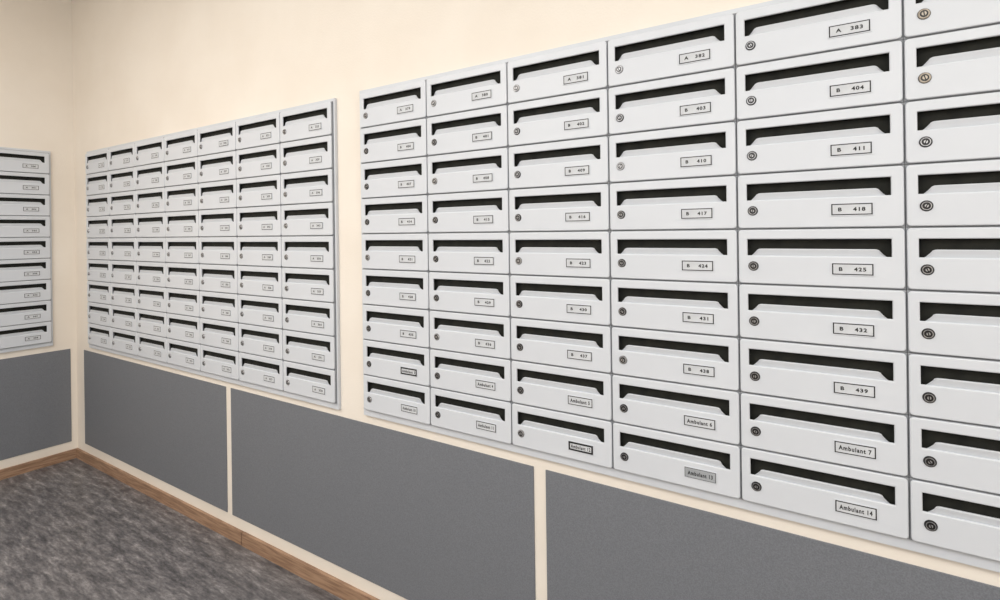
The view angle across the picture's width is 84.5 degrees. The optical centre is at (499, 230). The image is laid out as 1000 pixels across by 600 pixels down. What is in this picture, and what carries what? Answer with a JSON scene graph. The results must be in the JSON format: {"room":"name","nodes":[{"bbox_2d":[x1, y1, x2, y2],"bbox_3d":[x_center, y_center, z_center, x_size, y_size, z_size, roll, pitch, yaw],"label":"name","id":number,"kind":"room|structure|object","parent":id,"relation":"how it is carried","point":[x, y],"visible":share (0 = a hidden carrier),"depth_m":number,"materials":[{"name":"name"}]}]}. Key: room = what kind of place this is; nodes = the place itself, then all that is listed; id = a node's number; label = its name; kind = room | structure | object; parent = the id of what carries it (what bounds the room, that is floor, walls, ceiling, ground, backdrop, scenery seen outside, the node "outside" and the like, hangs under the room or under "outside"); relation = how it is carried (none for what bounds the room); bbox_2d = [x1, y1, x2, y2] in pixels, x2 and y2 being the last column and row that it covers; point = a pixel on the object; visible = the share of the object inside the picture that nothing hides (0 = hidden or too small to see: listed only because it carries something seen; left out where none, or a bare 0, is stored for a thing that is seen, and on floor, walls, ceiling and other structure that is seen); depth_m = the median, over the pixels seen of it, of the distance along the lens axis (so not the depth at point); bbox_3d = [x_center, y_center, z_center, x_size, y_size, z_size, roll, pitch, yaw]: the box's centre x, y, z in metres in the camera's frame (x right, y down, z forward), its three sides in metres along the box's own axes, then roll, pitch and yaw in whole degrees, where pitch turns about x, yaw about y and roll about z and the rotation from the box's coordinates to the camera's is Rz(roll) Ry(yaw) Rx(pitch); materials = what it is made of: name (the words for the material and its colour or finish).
{"room":"mail room","nodes":[
{"label":"mail room","id":0,"kind":"room"},
{"bbox_2d":[0,0,77,468],"bbox_3d":[-3.852,-0.023,2.402,0.100,3.150,3.300,-1,0,34],"label":"wall","id":1,"kind":"structure","parent":0,"point":[36,59],"depth_m":3.65,"materials":[{"name":"beige paint"}]},
{"bbox_2d":[0,147,52,352],"bbox_3d":[-3.065,0.117,3.484,0.012,1.282,0.363,-1,0,34],"label":"rack","id":2,"kind":"object","parent":1,"relation":"attached to","point":[7,148],"visible":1,"depth_m":3.62,"materials":[{"name":"grey metal"}]},
{"bbox_2d":[0,149,48,173],"bbox_3d":[-3.064,-0.442,3.478,0.026,0.137,0.344,-1,0,34],"label":"mailbox","id":3,"kind":"object","parent":2,"relation":"in","point":[10,160],"visible":1,"depth_m":3.51,"materials":[{"name":"grey metal"}]},
{"bbox_2d":[0,237,49,259],"bbox_3d":[-3.057,0.111,3.478,0.026,0.137,0.344,-1,0,34],"label":"mailbox","id":4,"kind":"object","parent":2,"relation":"in","point":[29,247],"visible":1,"depth_m":3.51,"materials":[{"name":"grey metal"}]},
{"bbox_2d":[0,216,49,237],"bbox_3d":[-3.058,-0.028,3.478,0.026,0.137,0.344,-1,0,34],"label":"mailbox","id":5,"kind":"object","parent":2,"relation":"in","point":[10,226],"visible":1,"depth_m":3.51,"materials":[{"name":"grey metal"}]},
{"bbox_2d":[0,193,49,215],"bbox_3d":[-3.060,-0.166,3.478,0.026,0.137,0.344,-1,0,34],"label":"mailbox","id":6,"kind":"object","parent":2,"relation":"in","point":[10,204],"visible":1,"depth_m":3.51,"materials":[{"name":"grey metal"}]},
{"bbox_2d":[0,171,49,194],"bbox_3d":[-3.062,-0.304,3.478,0.026,0.137,0.344,-1,0,34],"label":"mailbox","id":7,"kind":"object","parent":2,"relation":"in","point":[10,182],"visible":1,"depth_m":3.51,"materials":[{"name":"grey metal"}]},
{"bbox_2d":[0,300,50,326],"bbox_3d":[-3.051,0.525,3.478,0.026,0.137,0.344,-1,0,34],"label":"mailbox","id":8,"kind":"object","parent":2,"relation":"in","point":[36,311],"visible":1,"depth_m":3.51,"materials":[{"name":"grey metal"}]},
{"bbox_2d":[0,279,50,304],"bbox_3d":[-3.053,0.387,3.478,0.026,0.137,0.344,-1,0,34],"label":"mailbox","id":9,"kind":"object","parent":2,"relation":"in","point":[30,290],"visible":1,"depth_m":3.51,"materials":[{"name":"grey metal"}]},
{"bbox_2d":[0,258,50,281],"bbox_3d":[-3.055,0.249,3.478,0.026,0.137,0.344,-1,0,34],"label":"mailbox","id":10,"kind":"object","parent":2,"relation":"in","point":[17,269],"visible":1,"depth_m":3.51,"materials":[{"name":"grey metal"}]},
{"bbox_2d":[0,321,51,348],"bbox_3d":[-3.049,0.663,3.478,0.026,0.137,0.344,-1,0,34],"label":"mailbox","id":11,"kind":"object","parent":2,"relation":"in","point":[40,332],"visible":1,"depth_m":3.51,"materials":[{"name":"grey metal"}]},
{"bbox_2d":[0,349,71,460],"bbox_3d":[-3.371,1.115,3.011,0.004,0.626,1.700,-1,0,34],"label":"wall panel","id":12,"kind":"object","parent":1,"relation":"attached to","point":[35,389],"visible":1,"depth_m":3.56,"materials":[{"name":"grey laminate"}]},
{"bbox_2d":[0,458,342,599],"bbox_3d":[-0.835,1.536,0.417,7.288,0.050,3.500,-1,0,34],"label":"floor","id":13,"kind":"structure","parent":0,"point":[70,529],"depth_m":2.61,"materials":[{"name":"grey carpet"}]},
{"bbox_2d":[72,0,999,599],"bbox_3d":[0.082,-0.076,1.834,7.288,3.150,0.100,-1,0,34],"label":"wall","id":14,"kind":"structure","parent":0,"point":[143,69],"depth_m":2.31,"materials":[{"name":"beige paint"}]},
{"bbox_2d":[84,350,227,511],"bbox_3d":[-2.068,1.097,3.207,1.697,0.626,0.004,-1,0,34],"label":"wall panel","id":15,"kind":"object","parent":14,"relation":"attached to","point":[170,427],"visible":1,"depth_m":3.10,"materials":[{"name":"grey laminate"}]},
{"bbox_2d":[87,98,340,409],"bbox_3d":[-1.683,0.108,2.937,2.436,1.282,0.012,-1,0,34],"label":"rack","id":16,"kind":"object","parent":14,"relation":"attached to","point":[337,405],"visible":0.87,"depth_m":2.39,"materials":[{"name":"grey metal"}]},
{"bbox_2d":[164,130,198,161],"bbox_3d":[-1.697,-0.451,2.929,0.344,0.137,0.026,-1,0,34],"label":"mailbox","id":17,"kind":"object","parent":16,"relation":"in","point":[183,145],"visible":0.99,"depth_m":2.92,"materials":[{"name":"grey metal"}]},
{"bbox_2d":[166,288,199,316],"bbox_3d":[-1.685,0.378,2.929,0.344,0.137,0.026,-1,0,34],"label":"mailbox","id":18,"kind":"object","parent":16,"relation":"in","point":[178,301],"visible":1,"depth_m":2.92,"materials":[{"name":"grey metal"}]},
{"bbox_2d":[197,122,236,155],"bbox_3d":[-1.409,-0.455,2.738,0.344,0.137,0.026,-1,0,34],"label":"mailbox","id":19,"kind":"object","parent":16,"relation":"in","point":[220,138],"visible":0.99,"depth_m":2.73,"materials":[{"name":"grey metal"}]},
{"bbox_2d":[198,151,236,182],"bbox_3d":[-1.407,-0.317,2.738,0.344,0.137,0.026,-1,0,34],"label":"mailbox","id":20,"kind":"object","parent":16,"relation":"in","point":[220,166],"visible":1,"depth_m":2.73,"materials":[{"name":"grey metal"}]},
{"bbox_2d":[199,208,236,236],"bbox_3d":[-1.403,-0.040,2.738,0.344,0.137,0.026,-1,0,34],"label":"mailbox","id":21,"kind":"object","parent":16,"relation":"in","point":[214,222],"visible":0.99,"depth_m":2.73,"materials":[{"name":"grey metal"}]},
{"bbox_2d":[198,179,237,209],"bbox_3d":[-1.405,-0.178,2.738,0.344,0.137,0.026,-1,0,34],"label":"mailbox","id":22,"kind":"object","parent":16,"relation":"in","point":[219,194],"visible":1,"depth_m":2.73,"materials":[{"name":"grey metal"}]},
{"bbox_2d":[199,264,237,293],"bbox_3d":[-1.399,0.236,2.738,0.344,0.137,0.026,-1,0,34],"label":"mailbox","id":23,"kind":"object","parent":16,"relation":"in","point":[212,277],"visible":1,"depth_m":2.73,"materials":[{"name":"grey metal"}]},
{"bbox_2d":[199,237,237,264],"bbox_3d":[-1.401,0.098,2.738,0.344,0.137,0.026,-1,0,34],"label":"mailbox","id":24,"kind":"object","parent":16,"relation":"in","point":[212,250],"visible":1,"depth_m":2.73,"materials":[{"name":"grey metal"}]},
{"bbox_2d":[200,291,238,322],"bbox_3d":[-1.397,0.374,2.738,0.344,0.137,0.026,-1,0,34],"label":"mailbox","id":25,"kind":"object","parent":16,"relation":"in","point":[213,305],"visible":0.99,"depth_m":2.73,"materials":[{"name":"grey metal"}]},
{"bbox_2d":[200,344,239,379],"bbox_3d":[-1.394,0.651,2.738,0.344,0.137,0.026,-1,0,34],"label":"mailbox","id":26,"kind":"object","parent":16,"relation":"in","point":[214,360],"visible":0.98,"depth_m":2.73,"materials":[{"name":"grey metal"}]},
{"bbox_2d":[200,317,239,351],"bbox_3d":[-1.396,0.512,2.738,0.344,0.137,0.026,-1,0,34],"label":"mailbox","id":27,"kind":"object","parent":16,"relation":"in","point":[213,332],"visible":0.98,"depth_m":2.73,"materials":[{"name":"grey metal"}]},
{"bbox_2d":[236,143,280,178],"bbox_3d":[-1.119,-0.320,2.547,0.344,0.137,0.026,-1,0,34],"label":"mailbox","id":28,"kind":"object","parent":16,"relation":"in","point":[261,161],"visible":0.99,"depth_m":2.54,"materials":[{"name":"grey metal"}]},
{"bbox_2d":[236,113,280,149],"bbox_3d":[-1.121,-0.459,2.547,0.344,0.137,0.026,-1,0,34],"label":"mailbox","id":29,"kind":"object","parent":16,"relation":"in","point":[263,130],"visible":1,"depth_m":2.54,"materials":[{"name":"grey metal"}]},
{"bbox_2d":[236,174,281,207],"bbox_3d":[-1.117,-0.182,2.547,0.344,0.137,0.026,-1,0,34],"label":"mailbox","id":30,"kind":"object","parent":16,"relation":"in","point":[264,190],"visible":0.98,"depth_m":2.54,"materials":[{"name":"grey metal"}]},
{"bbox_2d":[237,236,281,266],"bbox_3d":[-1.113,0.094,2.547,0.344,0.137,0.026,-1,0,34],"label":"mailbox","id":31,"kind":"object","parent":16,"relation":"in","point":[261,250],"visible":0.98,"depth_m":2.54,"materials":[{"name":"grey metal"}]},
{"bbox_2d":[237,205,281,235],"bbox_3d":[-1.115,-0.044,2.547,0.344,0.137,0.026,-1,0,34],"label":"mailbox","id":32,"kind":"object","parent":16,"relation":"in","point":[264,220],"visible":0.99,"depth_m":2.54,"materials":[{"name":"grey metal"}]},
{"bbox_2d":[238,294,282,328],"bbox_3d":[-1.110,0.370,2.547,0.344,0.137,0.026,-1,0,34],"label":"mailbox","id":33,"kind":"object","parent":16,"relation":"in","point":[252,309],"visible":0.99,"depth_m":2.54,"materials":[{"name":"grey metal"}]},
{"bbox_2d":[238,265,282,297],"bbox_3d":[-1.111,0.232,2.547,0.344,0.137,0.026,-1,0,34],"label":"mailbox","id":34,"kind":"object","parent":16,"relation":"in","point":[266,281],"visible":1,"depth_m":2.54,"materials":[{"name":"grey metal"}]},
{"bbox_2d":[238,323,283,359],"bbox_3d":[-1.108,0.508,2.547,0.344,0.137,0.026,-1,0,34],"label":"mailbox","id":35,"kind":"object","parent":16,"relation":"in","point":[265,341],"visible":0.99,"depth_m":2.54,"materials":[{"name":"grey metal"}]},
{"bbox_2d":[239,352,283,390],"bbox_3d":[-1.106,0.647,2.547,0.344,0.137,0.026,-1,0,34],"label":"mailbox","id":36,"kind":"object","parent":16,"relation":"in","point":[255,369],"visible":1,"depth_m":2.54,"materials":[{"name":"grey metal"}]},
{"bbox_2d":[280,135,333,173],"bbox_3d":[-0.831,-0.324,2.357,0.344,0.137,0.026,-1,0,34],"label":"mailbox","id":37,"kind":"object","parent":16,"relation":"in","point":[313,154],"visible":0.99,"depth_m":2.34,"materials":[{"name":"grey metal"}]},
{"bbox_2d":[280,101,333,142],"bbox_3d":[-0.833,-0.463,2.357,0.344,0.137,0.026,-1,0,34],"label":"mailbox","id":38,"kind":"object","parent":16,"relation":"in","point":[314,121],"visible":1,"depth_m":2.35,"materials":[{"name":"grey metal"}]},
{"bbox_2d":[281,202,334,235],"bbox_3d":[-0.827,-0.048,2.357,0.344,0.137,0.026,-1,0,34],"label":"mailbox","id":39,"kind":"object","parent":16,"relation":"in","point":[314,219],"visible":1,"depth_m":2.34,"materials":[{"name":"grey metal"}]},
{"bbox_2d":[281,169,334,204],"bbox_3d":[-0.829,-0.186,2.357,0.344,0.137,0.026,-1,0,34],"label":"mailbox","id":40,"kind":"object","parent":16,"relation":"in","point":[317,186],"visible":1,"depth_m":2.35,"materials":[{"name":"grey metal"}]},
{"bbox_2d":[282,236,334,268],"bbox_3d":[-0.826,0.090,2.357,0.344,0.137,0.026,-1,0,34],"label":"mailbox","id":41,"kind":"object","parent":16,"relation":"in","point":[297,251],"visible":1,"depth_m":2.35,"materials":[{"name":"grey metal"}]},
{"bbox_2d":[282,298,335,335],"bbox_3d":[-0.822,0.366,2.357,0.344,0.137,0.026,-1,0,34],"label":"mailbox","id":42,"kind":"object","parent":16,"relation":"in","point":[317,317],"visible":1,"depth_m":2.34,"materials":[{"name":"grey metal"}]},
{"bbox_2d":[282,267,335,302],"bbox_3d":[-0.824,0.228,2.357,0.344,0.137,0.026,-1,0,34],"label":"mailbox","id":43,"kind":"object","parent":16,"relation":"in","point":[312,284],"visible":1,"depth_m":2.34,"materials":[{"name":"grey metal"}]},
{"bbox_2d":[283,360,336,402],"bbox_3d":[-0.818,0.643,2.357,0.344,0.137,0.026,-1,0,34],"label":"mailbox","id":44,"kind":"object","parent":16,"relation":"in","point":[316,382],"visible":1,"depth_m":2.34,"materials":[{"name":"grey metal"}]},
{"bbox_2d":[283,329,336,369],"bbox_3d":[-0.820,0.505,2.357,0.344,0.137,0.026,-1,0,34],"label":"mailbox","id":45,"kind":"object","parent":16,"relation":"in","point":[313,349],"visible":1,"depth_m":2.34,"materials":[{"name":"grey metal"}]},
{"bbox_2d":[75,448,379,599],"bbox_3d":[0.071,1.468,1.786,7.088,0.063,0.015,-1,0,34],"label":"baseboard","id":46,"kind":"structure","parent":14,"relation":"attached to","point":[333,585],"depth_m":2.66,"materials":[{"name":"brown wood"}]},
{"bbox_2d":[231,388,535,599],"bbox_3d":[-0.606,1.077,2.238,1.722,0.626,0.004,-1,0,34],"label":"wall panel","id":47,"kind":"object","parent":14,"relation":"attached to","point":[414,517],"visible":1,"depth_m":2.12,"materials":[{"name":"grey laminate"}]},
{"bbox_2d":[360,0,999,572],"bbox_3d":[0.327,0.074,1.605,2.090,1.282,0.012,-1,0,34],"label":"mailbox frame","id":48,"kind":"structure","parent":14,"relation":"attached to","point":[952,555],"depth_m":1.47,"materials":[{"name":"grey metal"}]},
{"bbox_2d":[360,80,426,128],"bbox_3d":[-0.406,-0.474,2.073,0.344,0.137,0.026,-1,0,34],"label":"mailbox","id":49,"kind":"object","parent":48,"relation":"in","point":[405,102],"visible":1,"depth_m":2.06,"materials":[{"name":"grey metal"}]},
{"bbox_2d":[360,118,427,163],"bbox_3d":[-0.404,-0.336,2.073,0.344,0.137,0.026,-1,0,34],"label":"mailbox","id":50,"kind":"object","parent":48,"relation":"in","point":[407,139],"visible":0.99,"depth_m":2.06,"materials":[{"name":"grey metal"}]},
{"bbox_2d":[361,195,428,233],"bbox_3d":[-0.400,-0.060,2.073,0.344,0.137,0.026,-1,0,34],"label":"mailbox","id":51,"kind":"object","parent":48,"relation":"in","point":[403,214],"visible":0.99,"depth_m":2.06,"materials":[{"name":"grey metal"}]},
{"bbox_2d":[361,156,428,198],"bbox_3d":[-0.402,-0.198,2.073,0.344,0.137,0.026,-1,0,34],"label":"mailbox","id":52,"kind":"object","parent":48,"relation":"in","point":[402,177],"visible":1,"depth_m":2.06,"materials":[{"name":"grey metal"}]},
{"bbox_2d":[362,233,428,270],"bbox_3d":[-0.399,0.078,2.073,0.344,0.137,0.026,-1,0,34],"label":"mailbox","id":53,"kind":"object","parent":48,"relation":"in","point":[404,251],"visible":0.99,"depth_m":2.06,"materials":[{"name":"grey metal"}]},
{"bbox_2d":[362,304,430,347],"bbox_3d":[-0.395,0.355,2.073,0.344,0.137,0.026,-1,0,34],"label":"mailbox","id":54,"kind":"object","parent":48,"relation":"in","point":[399,325],"visible":1,"depth_m":2.06,"materials":[{"name":"grey metal"}]},
{"bbox_2d":[362,269,430,309],"bbox_3d":[-0.397,0.216,2.073,0.344,0.137,0.026,-1,0,34],"label":"mailbox","id":55,"kind":"object","parent":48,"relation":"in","point":[396,288],"visible":0.98,"depth_m":2.06,"materials":[{"name":"grey metal"}]},
{"bbox_2d":[363,374,430,424],"bbox_3d":[-0.391,0.631,2.073,0.344,0.137,0.026,-1,0,34],"label":"mailbox","id":56,"kind":"object","parent":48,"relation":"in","point":[406,400],"visible":0.98,"depth_m":2.06,"materials":[{"name":"grey metal"}]},
{"bbox_2d":[363,339,430,385],"bbox_3d":[-0.393,0.493,2.073,0.344,0.137,0.026,-1,0,34],"label":"mailbox","id":57,"kind":"object","parent":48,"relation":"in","point":[401,362],"visible":0.99,"depth_m":2.06,"materials":[{"name":"grey metal"}]},
{"bbox_2d":[426,62,508,117],"bbox_3d":[-0.118,-0.478,1.883,0.344,0.137,0.026,-1,0,34],"label":"mailbox","id":58,"kind":"object","parent":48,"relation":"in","point":[484,87],"visible":0.98,"depth_m":1.87,"materials":[{"name":"grey metal"}]},
{"bbox_2d":[427,105,508,155],"bbox_3d":[-0.116,-0.340,1.883,0.344,0.137,0.026,-1,0,34],"label":"mailbox","id":59,"kind":"object","parent":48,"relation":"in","point":[487,128],"visible":0.99,"depth_m":1.87,"materials":[{"name":"grey metal"}]},
{"bbox_2d":[428,190,509,232],"bbox_3d":[-0.113,-0.064,1.883,0.344,0.137,0.026,-1,0,34],"label":"mailbox","id":60,"kind":"object","parent":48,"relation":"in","point":[482,211],"visible":0.99,"depth_m":1.87,"materials":[{"name":"grey metal"}]},
{"bbox_2d":[427,147,510,194],"bbox_3d":[-0.114,-0.202,1.883,0.344,0.137,0.026,-1,0,34],"label":"mailbox","id":61,"kind":"object","parent":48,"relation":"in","point":[481,170],"visible":1,"depth_m":1.87,"materials":[{"name":"grey metal"}]},
{"bbox_2d":[428,232,510,273],"bbox_3d":[-0.111,0.074,1.883,0.344,0.137,0.026,-1,0,34],"label":"mailbox","id":62,"kind":"object","parent":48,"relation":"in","point":[487,252],"visible":0.99,"depth_m":1.87,"materials":[{"name":"grey metal"}]},
{"bbox_2d":[429,271,511,316],"bbox_3d":[-0.109,0.212,1.883,0.344,0.137,0.026,-1,0,34],"label":"mailbox","id":63,"kind":"object","parent":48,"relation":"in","point":[475,293],"visible":1,"depth_m":1.87,"materials":[{"name":"grey metal"}]},
{"bbox_2d":[430,348,511,401],"bbox_3d":[-0.105,0.489,1.883,0.344,0.137,0.026,-1,0,34],"label":"mailbox","id":64,"kind":"object","parent":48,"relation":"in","point":[480,375],"visible":0.99,"depth_m":1.87,"materials":[{"name":"grey metal"}]},
{"bbox_2d":[430,310,511,358],"bbox_3d":[-0.107,0.351,1.883,0.344,0.137,0.026,-1,0,34],"label":"mailbox","id":65,"kind":"object","parent":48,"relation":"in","point":[478,334],"visible":1,"depth_m":1.87,"materials":[{"name":"grey metal"}]},
{"bbox_2d":[431,387,512,443],"bbox_3d":[-0.103,0.627,1.883,0.344,0.137,0.026,-1,0,34],"label":"mailbox","id":66,"kind":"object","parent":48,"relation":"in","point":[485,417],"visible":1,"depth_m":1.87,"materials":[{"name":"grey metal"}]},
{"bbox_2d":[507,41,607,103],"bbox_3d":[0.170,-0.482,1.692,0.344,0.137,0.026,-1,0,34],"label":"mailbox","id":67,"kind":"object","parent":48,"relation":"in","point":[580,69],"visible":1,"depth_m":1.68,"materials":[{"name":"grey metal"}]},
{"bbox_2d":[508,88,609,146],"bbox_3d":[0.172,-0.344,1.692,0.344,0.137,0.026,-1,0,34],"label":"mailbox","id":68,"kind":"object","parent":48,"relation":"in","point":[583,115],"visible":1,"depth_m":1.68,"materials":[{"name":"grey metal"}]},
{"bbox_2d":[509,183,609,231],"bbox_3d":[0.175,-0.068,1.692,0.344,0.137,0.026,-1,0,34],"label":"mailbox","id":69,"kind":"object","parent":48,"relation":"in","point":[578,207],"visible":1,"depth_m":1.68,"materials":[{"name":"grey metal"}]},
{"bbox_2d":[509,136,609,189],"bbox_3d":[0.173,-0.206,1.692,0.344,0.137,0.026,-1,0,34],"label":"mailbox","id":70,"kind":"object","parent":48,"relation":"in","point":[585,161],"visible":1,"depth_m":1.68,"materials":[{"name":"grey metal"}]},
{"bbox_2d":[510,231,610,277],"bbox_3d":[0.177,0.070,1.692,0.344,0.137,0.026,-1,0,34],"label":"mailbox","id":71,"kind":"object","parent":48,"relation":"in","point":[570,253],"visible":1,"depth_m":1.68,"materials":[{"name":"grey metal"}]},
{"bbox_2d":[510,274,611,325],"bbox_3d":[0.179,0.209,1.692,0.344,0.137,0.026,-1,0,34],"label":"mailbox","id":72,"kind":"object","parent":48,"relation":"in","point":[587,300],"visible":1,"depth_m":1.68,"materials":[{"name":"grey metal"}]},
{"bbox_2d":[511,317,611,372],"bbox_3d":[0.181,0.347,1.692,0.344,0.137,0.026,-1,0,34],"label":"mailbox","id":73,"kind":"object","parent":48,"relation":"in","point":[584,346],"visible":0.99,"depth_m":1.68,"materials":[{"name":"grey metal"}]},
{"bbox_2d":[511,360,612,420],"bbox_3d":[0.183,0.485,1.692,0.344,0.137,0.026,-1,0,34],"label":"mailbox","id":74,"kind":"object","parent":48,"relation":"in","point":[583,392],"visible":0.99,"depth_m":1.68,"materials":[{"name":"grey metal"}]},
{"bbox_2d":[512,402,613,467],"bbox_3d":[0.185,0.623,1.692,0.344,0.137,0.026,-1,0,34],"label":"mailbox","id":75,"kind":"object","parent":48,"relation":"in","point":[587,439],"visible":0.99,"depth_m":1.68,"materials":[{"name":"grey metal"}]},
{"bbox_2d":[608,13,735,87],"bbox_3d":[0.458,-0.486,1.501,0.344,0.137,0.026,-1,0,34],"label":"mailbox","id":76,"kind":"object","parent":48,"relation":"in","point":[707,45],"visible":1,"depth_m":1.49,"materials":[{"name":"grey metal"}]},
{"bbox_2d":[608,67,736,135],"bbox_3d":[0.459,-0.348,1.501,0.344,0.137,0.026,-1,0,34],"label":"mailbox","id":77,"kind":"object","parent":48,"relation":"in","point":[705,98],"visible":1,"depth_m":1.49,"materials":[{"name":"grey metal"}]},
{"bbox_2d":[609,121,736,182],"bbox_3d":[0.461,-0.210,1.501,0.344,0.137,0.026,-1,0,34],"label":"mailbox","id":78,"kind":"object","parent":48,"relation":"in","point":[710,150],"visible":1,"depth_m":1.49,"materials":[{"name":"grey metal"}]},
{"bbox_2d":[610,175,737,230],"bbox_3d":[0.463,-0.072,1.501,0.344,0.137,0.026,-1,0,34],"label":"mailbox","id":79,"kind":"object","parent":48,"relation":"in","point":[706,202],"visible":1,"depth_m":1.49,"materials":[{"name":"grey metal"}]},
{"bbox_2d":[610,229,738,282],"bbox_3d":[0.465,0.067,1.501,0.344,0.137,0.026,-1,0,34],"label":"mailbox","id":80,"kind":"object","parent":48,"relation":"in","point":[673,255],"visible":1,"depth_m":1.49,"materials":[{"name":"grey metal"}]},
{"bbox_2d":[611,278,739,336],"bbox_3d":[0.467,0.205,1.501,0.344,0.137,0.026,-1,0,34],"label":"mailbox","id":81,"kind":"object","parent":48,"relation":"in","point":[711,308],"visible":1,"depth_m":1.49,"materials":[{"name":"grey metal"}]},
{"bbox_2d":[612,326,739,390],"bbox_3d":[0.469,0.343,1.501,0.344,0.137,0.026,-1,0,34],"label":"mailbox","id":82,"kind":"object","parent":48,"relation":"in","point":[707,360],"visible":1,"depth_m":1.49,"materials":[{"name":"grey metal"}]},
{"bbox_2d":[612,374,740,444],"bbox_3d":[0.471,0.481,1.501,0.344,0.137,0.026,-1,0,34],"label":"mailbox","id":83,"kind":"object","parent":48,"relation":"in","point":[711,413],"visible":1,"depth_m":1.49,"materials":[{"name":"grey metal"}]},
{"bbox_2d":[613,421,741,498],"bbox_3d":[0.473,0.619,1.501,0.344,0.137,0.026,-1,0,34],"label":"mailbox","id":84,"kind":"object","parent":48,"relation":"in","point":[713,466],"visible":1,"depth_m":1.49,"materials":[{"name":"grey metal"}]},
{"bbox_2d":[735,0,902,66],"bbox_3d":[0.745,-0.490,1.310,0.344,0.137,0.026,-1,0,34],"label":"mailbox","id":85,"kind":"object","parent":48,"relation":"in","point":[796,28],"visible":1,"depth_m":1.31,"materials":[{"name":"grey metal"}]},
{"bbox_2d":[736,40,903,120],"bbox_3d":[0.747,-0.352,1.310,0.344,0.137,0.026,-1,0,34],"label":"mailbox","id":86,"kind":"object","parent":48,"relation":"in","point":[870,75],"visible":1,"depth_m":1.30,"materials":[{"name":"grey metal"}]},
{"bbox_2d":[737,102,903,174],"bbox_3d":[0.749,-0.214,1.310,0.344,0.137,0.026,-1,0,34],"label":"mailbox","id":87,"kind":"object","parent":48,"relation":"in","point":[869,136],"visible":1,"depth_m":1.30,"materials":[{"name":"grey metal"}]},
{"bbox_2d":[737,165,904,228],"bbox_3d":[0.751,-0.075,1.310,0.344,0.137,0.026,-1,0,34],"label":"mailbox","id":88,"kind":"object","parent":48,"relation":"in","point":[865,196],"visible":1,"depth_m":1.30,"materials":[{"name":"grey metal"}]},
{"bbox_2d":[738,227,905,288],"bbox_3d":[0.753,0.063,1.310,0.344,0.137,0.026,-1,0,34],"label":"mailbox","id":89,"kind":"object","parent":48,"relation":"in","point":[830,257],"visible":1,"depth_m":1.30,"materials":[{"name":"grey metal"}]},
{"bbox_2d":[739,283,906,351],"bbox_3d":[0.755,0.201,1.310,0.344,0.137,0.026,-1,0,34],"label":"mailbox","id":90,"kind":"object","parent":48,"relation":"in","point":[869,318],"visible":1,"depth_m":1.30,"materials":[{"name":"grey metal"}]},
{"bbox_2d":[740,337,907,414],"bbox_3d":[0.757,0.339,1.310,0.344,0.137,0.026,-1,0,34],"label":"mailbox","id":91,"kind":"object","parent":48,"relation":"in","point":[873,379],"visible":1,"depth_m":1.30,"materials":[{"name":"grey metal"}]},
{"bbox_2d":[740,391,908,476],"bbox_3d":[0.759,0.477,1.310,0.344,0.137,0.026,-1,0,34],"label":"mailbox","id":92,"kind":"object","parent":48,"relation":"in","point":[875,440],"visible":1,"depth_m":1.30,"materials":[{"name":"grey metal"}]},
{"bbox_2d":[741,445,909,539],"bbox_3d":[0.760,0.615,1.310,0.344,0.137,0.026,-1,0,34],"label":"mailbox","id":93,"kind":"object","parent":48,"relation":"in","point":[876,501],"visible":1,"depth_m":1.30,"materials":[{"name":"grey metal"}]},
{"bbox_2d":[902,0,999,39],"bbox_3d":[1.033,-0.494,1.120,0.344,0.137,0.026,-1,0,34],"label":"mailbox","id":94,"kind":"object","parent":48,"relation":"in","point":[921,18],"visible":1,"depth_m":1.17,"materials":[{"name":"grey metal"}]},
{"bbox_2d":[903,24,999,101],"bbox_3d":[1.035,-0.356,1.120,0.344,0.137,0.026,-1,0,34],"label":"mailbox","id":95,"kind":"object","parent":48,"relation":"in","point":[967,61],"visible":1,"depth_m":1.17,"materials":[{"name":"grey metal"}]},
{"bbox_2d":[904,91,999,164],"bbox_3d":[1.037,-0.218,1.120,0.344,0.137,0.026,-1,0,34],"label":"mailbox","id":96,"kind":"object","parent":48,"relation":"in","point":[966,127],"visible":1,"depth_m":1.17,"materials":[{"name":"grey metal"}]},
{"bbox_2d":[905,159,999,226],"bbox_3d":[1.039,-0.079,1.120,0.344,0.137,0.026,-1,0,34],"label":"mailbox","id":97,"kind":"object","parent":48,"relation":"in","point":[961,193],"visible":1,"depth_m":1.17,"materials":[{"name":"grey metal"}]},
{"bbox_2d":[906,289,999,359],"bbox_3d":[1.043,0.197,1.120,0.344,0.137,0.026,-1,0,34],"label":"mailbox","id":98,"kind":"object","parent":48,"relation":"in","point":[948,323],"visible":1,"depth_m":1.17,"materials":[{"name":"grey metal"}]},
{"bbox_2d":[906,226,999,292],"bbox_3d":[1.041,0.059,1.120,0.344,0.137,0.026,-1,0,34],"label":"mailbox","id":99,"kind":"object","parent":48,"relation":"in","point":[961,259],"visible":1,"depth_m":1.17,"materials":[{"name":"grey metal"}]},
{"bbox_2d":[907,352,999,426],"bbox_3d":[1.045,0.335,1.120,0.344,0.137,0.026,-1,0,34],"label":"mailbox","id":100,"kind":"object","parent":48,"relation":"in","point":[952,388],"visible":1,"depth_m":1.17,"materials":[{"name":"grey metal"}]},
{"bbox_2d":[908,415,999,493],"bbox_3d":[1.046,0.473,1.120,0.344,0.137,0.026,-1,0,34],"label":"mailbox","id":101,"kind":"object","parent":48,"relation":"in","point":[954,453],"visible":1,"depth_m":1.17,"materials":[{"name":"grey metal"}]},
{"bbox_2d":[909,477,999,561],"bbox_3d":[1.048,0.611,1.120,0.344,0.137,0.026,-1,0,34],"label":"mailbox","id":102,"kind":"object","parent":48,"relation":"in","point":[960,519],"visible":1,"depth_m":1.17,"materials":[{"name":"grey metal"}]},
{"bbox_2d":[546,470,999,599],"bbox_3d":[0.865,1.057,1.263,1.720,0.626,0.004,-1,0,34],"label":"wall panel","id":103,"kind":"object","parent":14,"relation":"attached to","point":[604,542],"visible":1,"depth_m":1.49,"materials":[{"name":"grey laminate"}]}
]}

